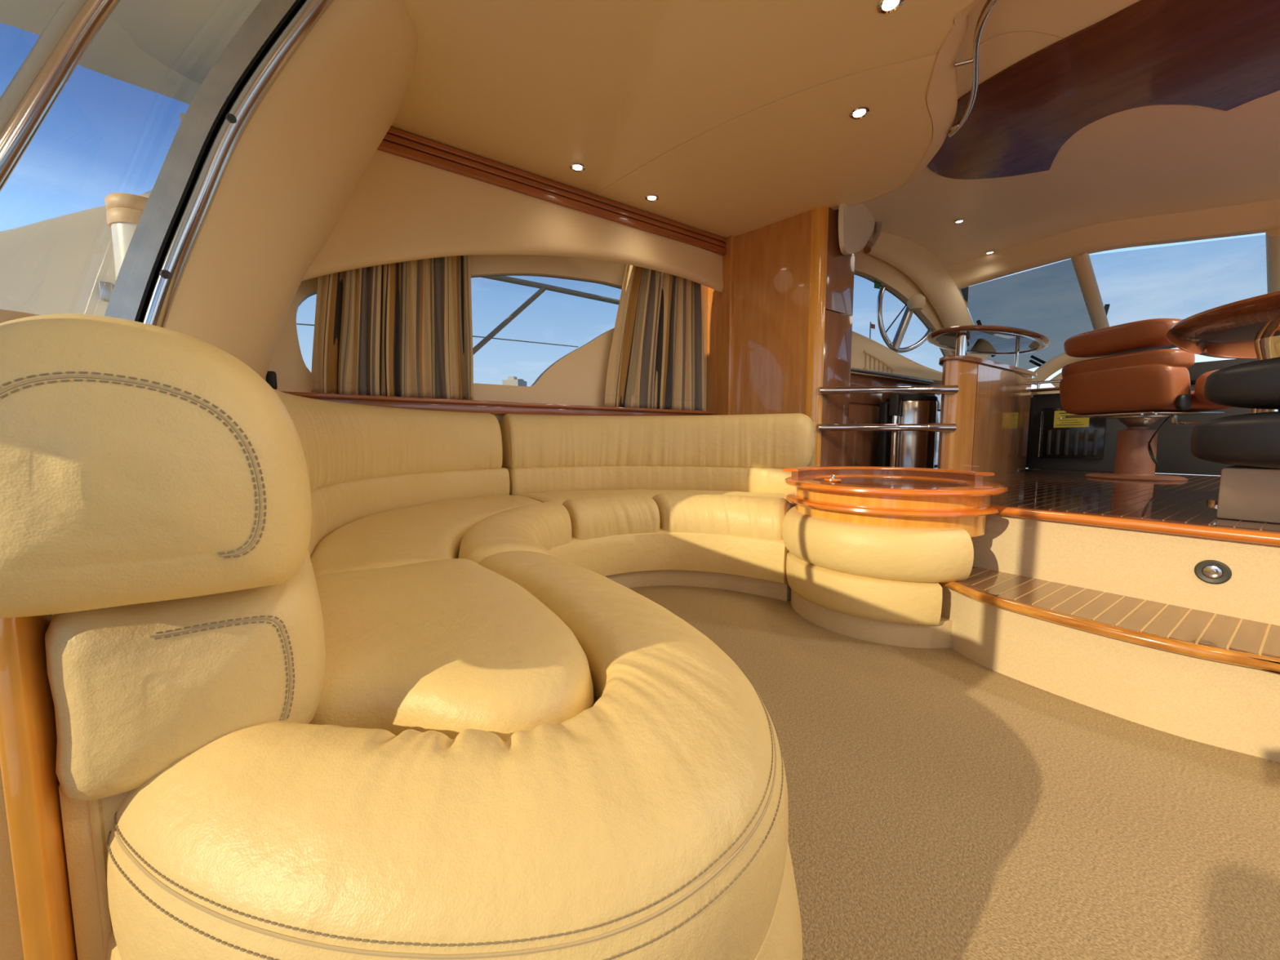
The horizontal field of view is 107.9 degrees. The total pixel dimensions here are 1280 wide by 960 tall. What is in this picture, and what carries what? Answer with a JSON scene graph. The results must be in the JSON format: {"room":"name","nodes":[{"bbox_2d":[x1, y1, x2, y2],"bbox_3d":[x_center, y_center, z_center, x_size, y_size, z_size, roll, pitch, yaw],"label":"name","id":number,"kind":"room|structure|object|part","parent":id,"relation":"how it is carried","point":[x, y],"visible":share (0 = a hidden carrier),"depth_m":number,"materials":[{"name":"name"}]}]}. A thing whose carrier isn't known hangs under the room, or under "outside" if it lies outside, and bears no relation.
{"room":"yacht interior","nodes":[
{"label":"yacht interior","id":0,"kind":"room"},
{"bbox_2d":[0,190,151,315],"bbox_3d":[-1.990,-0.143,1.620,0.805,2.113,0.120,-3,6,-34],"label":"boat exterior","id":1,"kind":"structure","parent":0,"point":[56,265],"depth_m":1.56,"materials":[{"name":"white"}]},
{"bbox_2d":[98,281,114,301],"bbox_3d":[-1.844,-0.652,1.612,0.032,0.060,0.025,-3,6,-34],"label":"latch","id":2,"kind":"object","parent":1,"relation":"attached to","point":[105,288],"visible":0.76,"depth_m":1.60,"materials":[{"name":"metal"}]},
{"bbox_2d":[164,0,417,379],"bbox_3d":[-1.412,-0.902,1.764,1.046,1.600,1.020,-3,6,-34],"label":"wall pillar","id":3,"kind":"structure","parent":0,"point":[294,171],"depth_m":1.52,"materials":[{"name":"beige paint"}]},
{"bbox_2d":[265,370,277,389],"bbox_3d":[-1.609,-0.435,2.033,0.035,0.074,0.060,-3,6,-34],"label":"fitting","id":4,"kind":"object","parent":3,"relation":"attached to","point":[271,376],"visible":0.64,"depth_m":2.01,"materials":[{"name":"black plastic"}]},
{"bbox_2d":[180,112,707,411],"bbox_3d":[-0.619,-1.030,2.991,3.300,1.250,0.060,-3,6,-34],"label":"wall","id":5,"kind":"structure","parent":0,"point":[579,377],"depth_m":2.99,"materials":[{"name":"beige plastic"}]},
{"bbox_2d":[311,255,473,399],"bbox_3d":[-1.267,-0.878,2.425,0.773,0.888,0.051,-3,6,-34],"label":"window curtain","id":6,"kind":"object","parent":5,"relation":"hanging from","point":[401,329],"visible":0.77,"depth_m":2.43,"materials":[{"name":"fabric"}]},
{"bbox_2d":[296,275,619,355],"bbox_3d":[-0.899,-0.936,3.012,2.242,0.760,0.043,-3,6,-34],"label":"railing","id":7,"kind":"object","parent":5,"relation":"attached to","point":[542,286],"depth_m":3.08,"materials":[{"name":"white metal"}]},
{"bbox_2d":[280,391,715,416],"bbox_3d":[-0.679,-0.433,2.871,2.950,0.070,0.175,-3,6,-34],"label":"trim","id":8,"kind":"structure","parent":5,"relation":"attached to","point":[493,407],"depth_m":2.67,"materials":[{"name":"brown wood"}]},
{"bbox_2d":[301,149,723,292],"bbox_3d":[-0.488,-1.276,2.829,2.740,0.727,0.090,-3,6,-34],"label":"valance","id":9,"kind":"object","parent":5,"relation":"attached to","point":[401,209],"depth_m":2.48,"materials":[{"name":"beige plastic"}]},
{"bbox_2d":[377,126,726,256],"bbox_3d":[-0.349,-1.706,2.855,2.560,0.130,0.053,-3,6,-34],"label":"trim","id":10,"kind":"structure","parent":5,"relation":"attached to","point":[397,142],"depth_m":2.67,"materials":[{"name":"brown wood"}]},
{"bbox_2d":[604,264,704,411],"bbox_3d":[0.128,-1.017,3.359,0.879,1.007,0.050,-3,6,-34],"label":"window curtain","id":11,"kind":"object","parent":5,"relation":"hanging from","point":[656,357],"visible":0.86,"depth_m":3.35,"materials":[{"name":"fabric"}]},
{"bbox_2d":[0,0,982,238],"bbox_3d":[0.050,-1.672,0.500,5.397,0.212,5.405,-3,6,-34],"label":"ceiling","id":12,"kind":"structure","parent":0,"point":[733,113],"depth_m":2.01,"materials":[{"name":"paint"}]},
{"bbox_2d":[569,162,585,172],"bbox_3d":[-0.348,-1.747,2.594,0.086,0.020,0.086,-3,6,-34],"label":"recessed light","id":13,"kind":"object","parent":12,"relation":"in","point":[575,166],"visible":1,"depth_m":2.59,"materials":[{"name":"silver metal"}]},
{"bbox_2d":[644,194,658,201],"bbox_3d":[0.074,-1.774,2.921,0.086,0.020,0.086,-3,6,-34],"label":"recessed light","id":14,"kind":"object","parent":12,"relation":"in","point":[651,197],"visible":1,"depth_m":2.92,"materials":[{"name":"silver metal"}]},
{"bbox_3d":[0.753,-1.786,2.731,1.832,0.060,1.229,4,7,42],"label":"panel","id":15,"kind":"part","parent":12,"relation":"part of","materials":[{"name":"paint"}]},
{"bbox_2d":[848,106,869,119],"bbox_3d":[1.020,-1.711,2.164,0.086,0.020,0.086,-3,6,-34],"label":"recessed light","id":16,"kind":"object","parent":12,"relation":"in","point":[860,112],"visible":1,"depth_m":2.16,"materials":[{"name":"silver metal"}]},
{"bbox_2d":[876,0,903,14],"bbox_3d":[0.873,-1.665,1.621,0.086,0.020,0.086,-3,6,-34],"label":"recessed light","id":17,"kind":"object","parent":12,"relation":"in","point":[884,6],"visible":1,"depth_m":1.63,"materials":[{"name":"silver metal"}]},
{"bbox_2d":[947,0,998,137],"bbox_3d":[1.414,-1.762,2.007,0.133,0.049,0.916,2,5,24],"label":"grab rail","id":18,"kind":"object","parent":12,"relation":"attached to","point":[988,6],"visible":1,"depth_m":1.94,"materials":[{"name":"silver metal"}]},
{"bbox_2d":[493,414,504,422],"bbox_3d":[-0.710,0.037,2.947,3.300,0.930,0.060,-3,6,-34],"label":"wall","id":19,"kind":"structure","parent":0,"point":[499,417],"depth_m":2.79,"materials":[{"name":"beige plastic"}]},
{"bbox_2d":[869,321,875,338],"bbox_3d":[19.544,-7.898,44.001,9.000,13.830,4.000,-3,6,-34],"label":"flag","id":20,"kind":"object","parent":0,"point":[872,326],"visible":0.06,"depth_m":43.67,"materials":[{"name":"white"}]},
{"bbox_2d":[853,246,968,373],"bbox_3d":[1.940,-1.071,4.002,2.409,1.960,0.070,-2,5,-22],"label":"wall","id":21,"kind":"structure","parent":0,"point":[867,266],"depth_m":4.04,"materials":[{"name":"beige plastic"}]},
{"bbox_2d":[850,331,942,385],"bbox_3d":[2.243,-1.016,4.019,1.439,0.536,0.210,-2,5,-22],"label":"window ledge","id":22,"kind":"object","parent":21,"relation":"attached to","point":[901,366],"visible":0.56,"depth_m":3.85,"materials":[{"name":"beige plastic"}]},
{"bbox_2d":[874,280,933,352],"bbox_3d":[2.381,-1.439,4.096,0.792,0.616,0.156,-2,5,-22],"label":"steering wheel","id":23,"kind":"object","parent":21,"relation":"attached to","point":[917,302],"depth_m":4.08,"materials":[{"name":"silver metal"}]},
{"bbox_2d":[864,231,989,359],"bbox_3d":[2.635,-1.526,4.148,1.648,1.388,0.140,-2,5,-22],"label":"trim","id":24,"kind":"structure","parent":21,"relation":"attached to","point":[922,267],"depth_m":4.02,"materials":[{"name":"beige plastic"}]},
{"bbox_2d":[960,258,1093,369],"bbox_3d":[3.715,-1.452,4.405,1.403,0.825,0.830,-3,6,-34],"label":"window","id":25,"kind":"structure","parent":21,"relation":"in","point":[1047,300],"depth_m":4.26,"materials":[{"name":"clear glass"}]},
{"bbox_2d":[1071,252,1109,330],"bbox_3d":[4.015,-1.555,4.115,1.259,0.704,0.104,-3,6,-35],"label":"trim","id":26,"kind":"structure","parent":21,"relation":"attached to","point":[1082,263],"depth_m":3.97,"materials":[{"name":"beige plastic"}]},
{"bbox_2d":[945,198,1279,288],"bbox_3d":[4.191,-1.747,2.850,0.953,0.390,4.237,-4,6,-39],"label":"trim","id":27,"kind":"structure","parent":21,"relation":"attached to","point":[1259,217],"depth_m":3.54,"materials":[{"name":"beige plastic"}]},
{"bbox_3d":[4.548,-1.527,3.911,1.763,0.593,0.969,-3,6,-34],"label":"window","id":28,"kind":"structure","parent":21,"relation":"in","visible":0},
{"bbox_2d":[1137,319,1183,351],"bbox_3d":[4.942,-1.321,4.190,1.237,0.336,0.256,2,5,23],"label":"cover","id":29,"kind":"object","parent":28,"relation":"attached to","point":[1171,346],"depth_m":4.33,"materials":[{"name":"brown leather"}]},
{"bbox_3d":[4.584,-1.470,4.543,0.024,0.108,0.143,-3,6,-34],"label":"wiper arm","id":30,"kind":"object","parent":29,"relation":"attached to","visible":0},
{"bbox_2d":[1104,303,1110,315],"bbox_3d":[4.595,-1.614,4.604,0.040,0.238,0.060,-3,6,-34],"label":"windscreen wiper","id":31,"kind":"object","parent":30,"relation":"attached to","point":[1106,306],"visible":0.28,"depth_m":4.58,"materials":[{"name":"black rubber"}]},
{"bbox_2d":[628,585,1279,959],"bbox_3d":[0.267,0.706,0.785,2.750,0.040,4.900,-3,6,-34],"label":"floor","id":32,"kind":"structure","parent":0,"point":[944,804],"depth_m":0.94,"materials":[{"name":"carpet"}]},
{"bbox_2d":[104,192,148,279],"bbox_3d":[-1.601,-0.108,1.571,0.172,1.571,0.172,-3,6,-34],"label":"post","id":33,"kind":"object","parent":32,"relation":"on","point":[124,211],"visible":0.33,"depth_m":1.44,"materials":[{"name":"white"}]},
{"bbox_3d":[-1.601,-0.070,1.574,0.156,1.495,0.156,-3,6,-34],"label":"post","id":34,"kind":"part","parent":33,"relation":"part of","materials":[{"name":"white"}]},
{"bbox_2d":[0,0,333,617],"bbox_3d":[-0.343,-0.509,0.107,0.958,2.503,3.088,-3,6,-34],"label":"door","id":35,"kind":"structure","parent":32,"relation":"on","point":[173,217],"depth_m":1.26,"materials":[{"name":"metal"}]},
{"bbox_3d":[-0.827,-0.951,0.820,0.065,1.321,0.656,3,6,30],"label":"deck handrail","id":36,"kind":"part","parent":35,"relation":"part of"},
{"bbox_2d":[0,313,815,959],"bbox_3d":[-0.406,0.165,1.744,1.975,0.936,2.987,2,5,20],"label":"curved sofa","id":37,"kind":"object","parent":32,"relation":"on","point":[307,678],"visible":0.98,"depth_m":0.42,"materials":[{"name":"beige leather"}]},
{"bbox_3d":[-0.681,0.419,0.388,0.264,0.600,0.020,-3,6,-34],"label":"panel","id":38,"kind":"part","parent":37,"relation":"part of","materials":[{"name":"brown wood"}]},
{"bbox_3d":[-0.482,0.490,0.493,0.138,0.440,0.035,-3,6,-34],"label":"panel","id":39,"kind":"part","parent":37,"relation":"part of","materials":[{"name":"beige leather"}]},
{"bbox_3d":[-0.900,-0.120,1.479,0.714,0.322,2.484,-1,5,-12],"label":"backrest","id":40,"kind":"part","parent":37,"relation":"part of","materials":[{"name":"beige leather"}]},
{"bbox_3d":[-0.902,0.112,1.550,0.708,0.191,2.406,-1,5,-10],"label":"backrest","id":41,"kind":"part","parent":37,"relation":"part of","materials":[{"name":"beige leather"}]},
{"bbox_2d":[310,494,542,576],"bbox_3d":[-0.801,0.221,1.827,0.719,0.177,1.635,0,5,1],"label":"seat cushion","id":42,"kind":"object","parent":37,"relation":"on","point":[473,527],"depth_m":1.51,"materials":[{"name":"beige leather"}]},
{"bbox_2d":[308,558,594,742],"bbox_3d":[-0.367,0.294,0.801,0.402,0.179,0.752,-3,6,-34],"label":"seat cushion","id":43,"kind":"object","parent":37,"relation":"on","point":[437,651],"depth_m":0.61,"materials":[{"name":"beige leather"}]},
{"bbox_3d":[0.092,0.004,2.829,1.827,0.191,0.456,0,5,3],"label":"backrest","id":44,"kind":"part","parent":37,"relation":"part of","materials":[{"name":"beige leather"}]},
{"bbox_3d":[0.088,-0.234,2.819,1.835,0.322,0.462,0,5,2],"label":"backrest","id":45,"kind":"part","parent":37,"relation":"part of","materials":[{"name":"beige leather"}]},
{"bbox_2d":[782,466,1008,648],"bbox_3d":[1.057,0.269,2.045,0.849,0.619,0.853,-3,6,-34],"label":"round table","id":46,"kind":"object","parent":32,"relation":"on","point":[870,551],"depth_m":1.71,"materials":[{"name":"leather"}]},
{"bbox_3d":[0.828,-0.007,1.999,0.072,0.034,0.072,-3,6,-34],"label":"round knob","id":47,"kind":"part","parent":46,"relation":"part of","materials":[{"name":"silver metal"}]},
{"bbox_3d":[1.061,0.015,2.013,0.620,0.012,0.620,-3,6,-34],"label":"floor plate","id":48,"kind":"part","parent":46,"relation":"part of","materials":[{"name":"orange"}]},
{"bbox_2d":[862,0,1279,266],"bbox_3d":[2.915,-1.749,1.963,3.785,0.205,4.872,-3,6,-34],"label":"ceiling","id":49,"kind":"structure","parent":0,"point":[1162,159],"depth_m":2.91,"materials":[{"name":"beige paint"}]},
{"bbox_2d":[838,203,881,254],"bbox_3d":[1.566,-1.798,3.320,0.120,0.543,0.866,5,7,45],"label":"speaker","id":50,"kind":"object","parent":49,"relation":"attached to","point":[857,228],"visible":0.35,"depth_m":3.22,"materials":[{"name":"white plastic"}]},
{"bbox_2d":[953,218,964,223],"bbox_3d":[2.436,-1.976,3.551,0.071,0.020,0.071,-3,6,-34],"label":"recessed light","id":51,"kind":"object","parent":49,"relation":"in","point":[958,220],"visible":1,"depth_m":3.54,"materials":[{"name":"silver metal"}]},
{"bbox_2d":[984,249,995,254],"bbox_3d":[2.979,-1.940,3.964,0.071,0.020,0.071,-3,6,-34],"label":"recessed light","id":52,"kind":"object","parent":49,"relation":"in","point":[990,251],"visible":1,"depth_m":3.95,"materials":[{"name":"silver metal"}]},
{"bbox_2d":[979,31,1062,44],"bbox_3d":[1.596,-1.849,1.941,0.337,0.003,0.061,1,5,8],"label":"trim","id":53,"kind":"structure","parent":49,"relation":"attached to","point":[1013,31],"depth_m":1.93,"materials":[{"name":"beige"}]},
{"bbox_2d":[926,0,1279,179],"bbox_3d":[2.290,-1.884,2.282,1.245,0.030,1.550,-3,6,-34],"label":"ceiling panel","id":54,"kind":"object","parent":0,"point":[1222,55],"depth_m":2.16,"materials":[{"name":"brown wood"}]},
{"bbox_2d":[933,467,1279,626],"bbox_3d":[3.392,0.143,2.758,4.517,0.255,4.750,-3,6,-34],"label":"raised platform","id":55,"kind":"structure","parent":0,"point":[1141,540],"depth_m":1.56,"materials":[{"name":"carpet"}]},
{"bbox_2d":[706,205,854,466],"bbox_3d":[1.016,-0.934,3.518,0.550,1.970,0.910,-3,6,-34],"label":"wood cabinet","id":56,"kind":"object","parent":55,"relation":"on","point":[780,326],"depth_m":3.26,"materials":[{"name":"brown wood"}]},
{"bbox_3d":[0.905,-0.901,3.414,0.098,1.920,0.711,-5,7,-44],"label":"panel","id":57,"kind":"part","parent":56,"relation":"part of","materials":[{"name":"brown wood"}]},
{"bbox_3d":[1.184,-0.877,3.134,0.065,1.920,0.080,-3,6,-34],"label":"corner post","id":58,"kind":"part","parent":56,"relation":"part of","materials":[{"name":"brown wood"}]},
{"bbox_3d":[1.343,-0.537,3.271,0.320,1.220,0.078,-3,6,-34],"label":"panel","id":59,"kind":"part","parent":56,"relation":"part of","materials":[{"name":"brown wood"}]},
{"bbox_3d":[1.343,-1.522,3.188,0.320,0.744,0.078,-3,6,-34],"label":"panel","id":60,"kind":"part","parent":56,"relation":"part of","materials":[{"name":"brown wood"}]},
{"bbox_2d":[847,367,941,467],"bbox_3d":[2.219,-0.487,4.108,2.100,0.778,0.460,-3,6,-34],"label":"cabinet","id":61,"kind":"object","parent":55,"relation":"on","point":[864,408],"depth_m":3.57,"materials":[{"name":"brown wood"}]},
{"bbox_3d":[1.691,-0.323,3.552,0.490,0.485,0.018,-3,6,-34],"label":"door","id":62,"kind":"part","parent":61,"relation":"part of","materials":[{"name":"brown wood"}]},
{"bbox_3d":[1.691,-0.669,3.522,0.490,0.180,0.018,-3,6,-34],"label":"drawer","id":63,"kind":"part","parent":61,"relation":"part of","materials":[{"name":"brown wood"}]},
{"bbox_2d":[862,350,894,373],"bbox_3d":[1.950,-0.922,3.803,0.346,0.252,0.024,-2,5,-22],"label":"vent","id":64,"kind":"object","parent":61,"relation":"on","point":[865,352],"visible":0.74,"depth_m":3.78,"materials":[{"name":"beige plastic"}]},
{"bbox_2d":[850,371,933,385],"bbox_3d":[2.215,-0.856,4.083,2.100,0.038,0.445,-3,6,-34],"label":"countertop","id":65,"kind":"structure","parent":61,"relation":"on","point":[854,373],"depth_m":3.68,"materials":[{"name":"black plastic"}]},
{"bbox_3d":[2.106,-0.693,3.801,0.490,0.180,0.018,-3,6,-34],"label":"drawer","id":66,"kind":"part","parent":61,"relation":"part of","materials":[{"name":"brown wood"}]},
{"bbox_3d":[2.521,-0.370,4.108,0.490,0.485,0.018,-3,6,-34],"label":"door","id":67,"kind":"part","parent":61,"relation":"part of","materials":[{"name":"silver metal"}]},
{"bbox_3d":[2.521,-0.716,4.079,0.490,0.180,0.018,-3,6,-34],"label":"drawer","id":68,"kind":"part","parent":61,"relation":"part of","materials":[{"name":"silver metal"}]},
{"bbox_2d":[876,393,937,468],"bbox_3d":[2.044,-0.358,3.553,0.400,0.615,0.340,-3,6,-34],"label":"metal canister","id":69,"kind":"object","parent":55,"relation":"on","point":[915,449],"visible":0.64,"depth_m":3.43,"materials":[{"name":"silver metal"}]},
{"bbox_3d":[1.897,-0.269,3.474,0.052,0.450,0.052,-3,6,-34],"label":"handle post","id":70,"kind":"part","parent":69,"relation":"part of","materials":[{"name":"silver metal"}]},
{"bbox_3d":[1.895,-0.558,3.454,0.060,0.170,0.070,-3,6,-34],"label":"lid handle","id":71,"kind":"part","parent":69,"relation":"part of","materials":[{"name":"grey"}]},
{"bbox_3d":[2.069,-0.629,3.547,0.340,0.074,0.340,-3,6,-34],"label":"lid","id":72,"kind":"part","parent":69,"relation":"part of","materials":[{"name":"black rubber"}]},
{"bbox_2d":[926,324,1050,474],"bbox_3d":[2.646,-0.543,3.521,1.607,0.990,0.592,-3,6,-34],"label":"cabinet","id":73,"kind":"object","parent":55,"relation":"on","point":[989,410],"visible":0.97,"depth_m":3.29,"materials":[{"name":"brown wood"}]},
{"bbox_2d":[817,422,956,431],"bbox_3d":[1.631,-0.349,3.100,0.867,0.059,0.056,0,5,5],"label":"guard rail","id":74,"kind":"object","parent":73,"relation":"attached to","point":[928,427],"visible":1,"depth_m":3.08,"materials":[{"name":"silver metal"}]},
{"bbox_2d":[818,385,958,394],"bbox_3d":[1.631,-0.595,3.080,0.867,0.059,0.056,0,5,5],"label":"guard rail","id":75,"kind":"object","parent":73,"relation":"attached to","point":[930,389],"visible":1,"depth_m":3.06,"materials":[{"name":"silver metal"}]},
{"bbox_3d":[2.236,-0.413,3.274,0.190,0.772,0.592,4,6,37],"label":"nose panel","id":76,"kind":"part","parent":73,"relation":"part of","materials":[{"name":"brown wood"}]},
{"bbox_3d":[2.157,-0.901,3.124,0.064,0.170,0.064,-3,6,-34],"label":"shelf post","id":77,"kind":"part","parent":73,"relation":"part of","materials":[{"name":"silver metal"}]},
{"bbox_3d":[2.744,-0.444,3.635,1.268,0.772,0.234,-3,6,-36],"label":"panel","id":78,"kind":"part","parent":73,"relation":"part of","materials":[{"name":"brown wood"}]},
{"bbox_2d":[938,355,1037,377],"bbox_3d":[2.619,-0.837,3.538,1.607,0.028,0.320,-3,6,-34],"label":"countertop","id":79,"kind":"structure","parent":73,"relation":"on","point":[1033,375],"depth_m":3.20,"materials":[{"name":"brown wood"}]},
{"bbox_3d":[2.923,-0.943,3.614,0.026,0.170,0.026,-3,6,-34],"label":"shelf post","id":80,"kind":"part","parent":73,"relation":"part of","materials":[{"name":"silver metal"}]},
{"bbox_2d":[1027,379,1126,472],"bbox_3d":[3.615,-0.458,3.898,0.301,0.757,0.669,-3,6,-34],"label":"panel","id":81,"kind":"object","parent":55,"relation":"on","point":[1073,444],"depth_m":3.90,"materials":[{"name":"grey"}]},
{"bbox_3d":[3.480,-0.807,3.897,0.060,0.062,0.468,-4,6,-40],"label":"fiddle rail","id":82,"kind":"part","parent":81,"relation":"part of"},
{"bbox_2d":[1059,318,1231,481],"bbox_3d":[3.301,-0.498,3.041,0.667,0.980,0.890,-1,5,-6],"label":"chair","id":83,"kind":"object","parent":55,"relation":"on","point":[1131,386],"visible":0.86,"depth_m":2.93,"materials":[{"name":"brown leather"}]},
{"bbox_3d":[3.127,-0.581,3.042,0.244,0.295,0.660,-1,5,-6],"label":"seat","id":84,"kind":"part","parent":83,"relation":"part of","materials":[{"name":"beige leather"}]},
{"bbox_3d":[3.292,-0.428,3.072,0.500,0.012,0.520,-1,5,-6],"label":"seat plate","id":85,"kind":"part","parent":83,"relation":"part of","materials":[{"name":"silver metal"}]},
{"bbox_3d":[3.364,-0.383,2.931,0.022,0.050,0.022,3,6,33],"label":"lever","id":86,"kind":"part","parent":83,"relation":"part of","materials":[{"name":"silver metal"}]},
{"bbox_3d":[3.385,-0.351,2.876,0.016,0.021,0.163,-2,5,-23],"label":"lever","id":87,"kind":"part","parent":83,"relation":"part of","materials":[{"name":"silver metal"}]},
{"bbox_3d":[3.433,-0.532,2.674,0.480,0.210,0.140,-1,5,-6],"label":"armrest","id":88,"kind":"part","parent":83,"relation":"part of","materials":[{"name":"black leather"}]},
{"bbox_2d":[1194,560,1231,584],"bbox_3d":[1.660,0.267,1.350,0.008,0.070,0.070,-3,6,-34],"label":"step light","id":89,"kind":"object","parent":55,"relation":"attached to","point":[1211,571],"visible":1,"depth_m":1.35,"materials":[{"name":"grey metal"}]},
{"bbox_2d":[1166,290,1279,504],"bbox_3d":[2.683,-0.225,1.552,1.760,0.687,1.240,-3,6,-34],"label":"pedestal table","id":90,"kind":"object","parent":55,"relation":"on","point":[1249,328],"visible":0.56,"depth_m":1.66,"materials":[{"name":"brown wood"}]},
{"bbox_2d":[1190,356,1279,524],"bbox_3d":[2.378,-0.087,0.977,0.560,0.510,1.570,-3,6,-34],"label":"bench","id":91,"kind":"object","parent":55,"relation":"on","point":[1249,490],"visible":1,"depth_m":1.42,"materials":[{"name":"black leather"}]},
{"bbox_3d":[2.378,-0.085,0.977,0.560,0.185,1.570,-3,6,-34],"label":"seat","id":92,"kind":"part","parent":91,"relation":"part of","materials":[{"name":"grey leather"}]},
{"bbox_3d":[2.309,-0.249,0.904,0.340,0.175,1.550,-3,6,-34],"label":"backrest","id":93,"kind":"part","parent":91,"relation":"part of","materials":[{"name":"grey leather"}]},
{"bbox_2d":[938,566,1279,762],"bbox_3d":[1.905,0.565,0.733,0.476,0.252,3.005,-3,6,-34],"label":"step","id":94,"kind":"structure","parent":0,"point":[1211,678],"depth_m":1.27,"materials":[{"name":"carpet"}]},
{"bbox_2d":[1025,387,1251,475],"bbox_3d":[4.474,-0.318,2.936,0.080,0.640,3.900,-3,6,-34],"label":"wall","id":95,"kind":"structure","parent":0,"point":[1174,455],"depth_m":3.49,"materials":[{"name":"grey"}]},
{"bbox_2d":[1030,383,1195,397],"bbox_3d":[5.049,-0.653,3.535,1.503,0.226,3.661,-4,7,-42],"label":"trim","id":96,"kind":"structure","parent":95,"relation":"attached to","point":[1193,385],"depth_m":4.17,"materials":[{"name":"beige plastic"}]},
{"bbox_2d":[1031,352,1257,386],"bbox_3d":[4.107,-0.918,3.811,0.358,0.422,1.440,-3,6,-34],"label":"cowl","id":97,"kind":"object","parent":96,"relation":"on","point":[1056,363],"visible":0.17,"depth_m":4.01,"materials":[{"name":"beige plastic"}]},
{"bbox_2d":[1106,414,1172,426],"bbox_3d":[3.292,-0.380,3.076,0.300,0.080,0.300,-3,6,-34],"label":"base","id":98,"kind":"object","parent":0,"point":[1142,420],"depth_m":3.02,"materials":[{"name":"metal"}]},
{"bbox_2d":[1265,228,1279,293],"bbox_3d":[4.961,-1.555,3.616,1.426,0.503,0.110,-3,6,-35],"label":"trim","id":99,"kind":"structure","parent":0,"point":[1272,237],"depth_m":3.40,"materials":[{"name":"beige plastic"}]},
{"label":"outside","id":100,"kind":"structure","parent":0,"visible":0},
{"bbox_3d":[13.541,-3.004,69.396,700.000,0.200,700.000,-3,6,-34],"label":"sea","id":101,"kind":"object","parent":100,"visible":0},
{"bbox_2d":[502,376,526,386],"bbox_3d":[-16.688,-8.112,62.447,2.300,11.150,2.300,1,5,16],"label":"building","id":102,"kind":"structure","parent":101,"relation":"on","point":[512,380],"depth_m":61.09,"materials":[{"name":"beige"}]},
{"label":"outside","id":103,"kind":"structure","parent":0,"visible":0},
{"bbox_2d":[0,308,38,323],"bbox_3d":[-1.688,-0.179,1.264,0.270,0.513,0.270,-3,6,-34],"label":"bollard","id":104,"kind":"object","parent":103,"point":[6,315],"visible":0.14,"depth_m":1.17,"materials":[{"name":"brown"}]}
]}

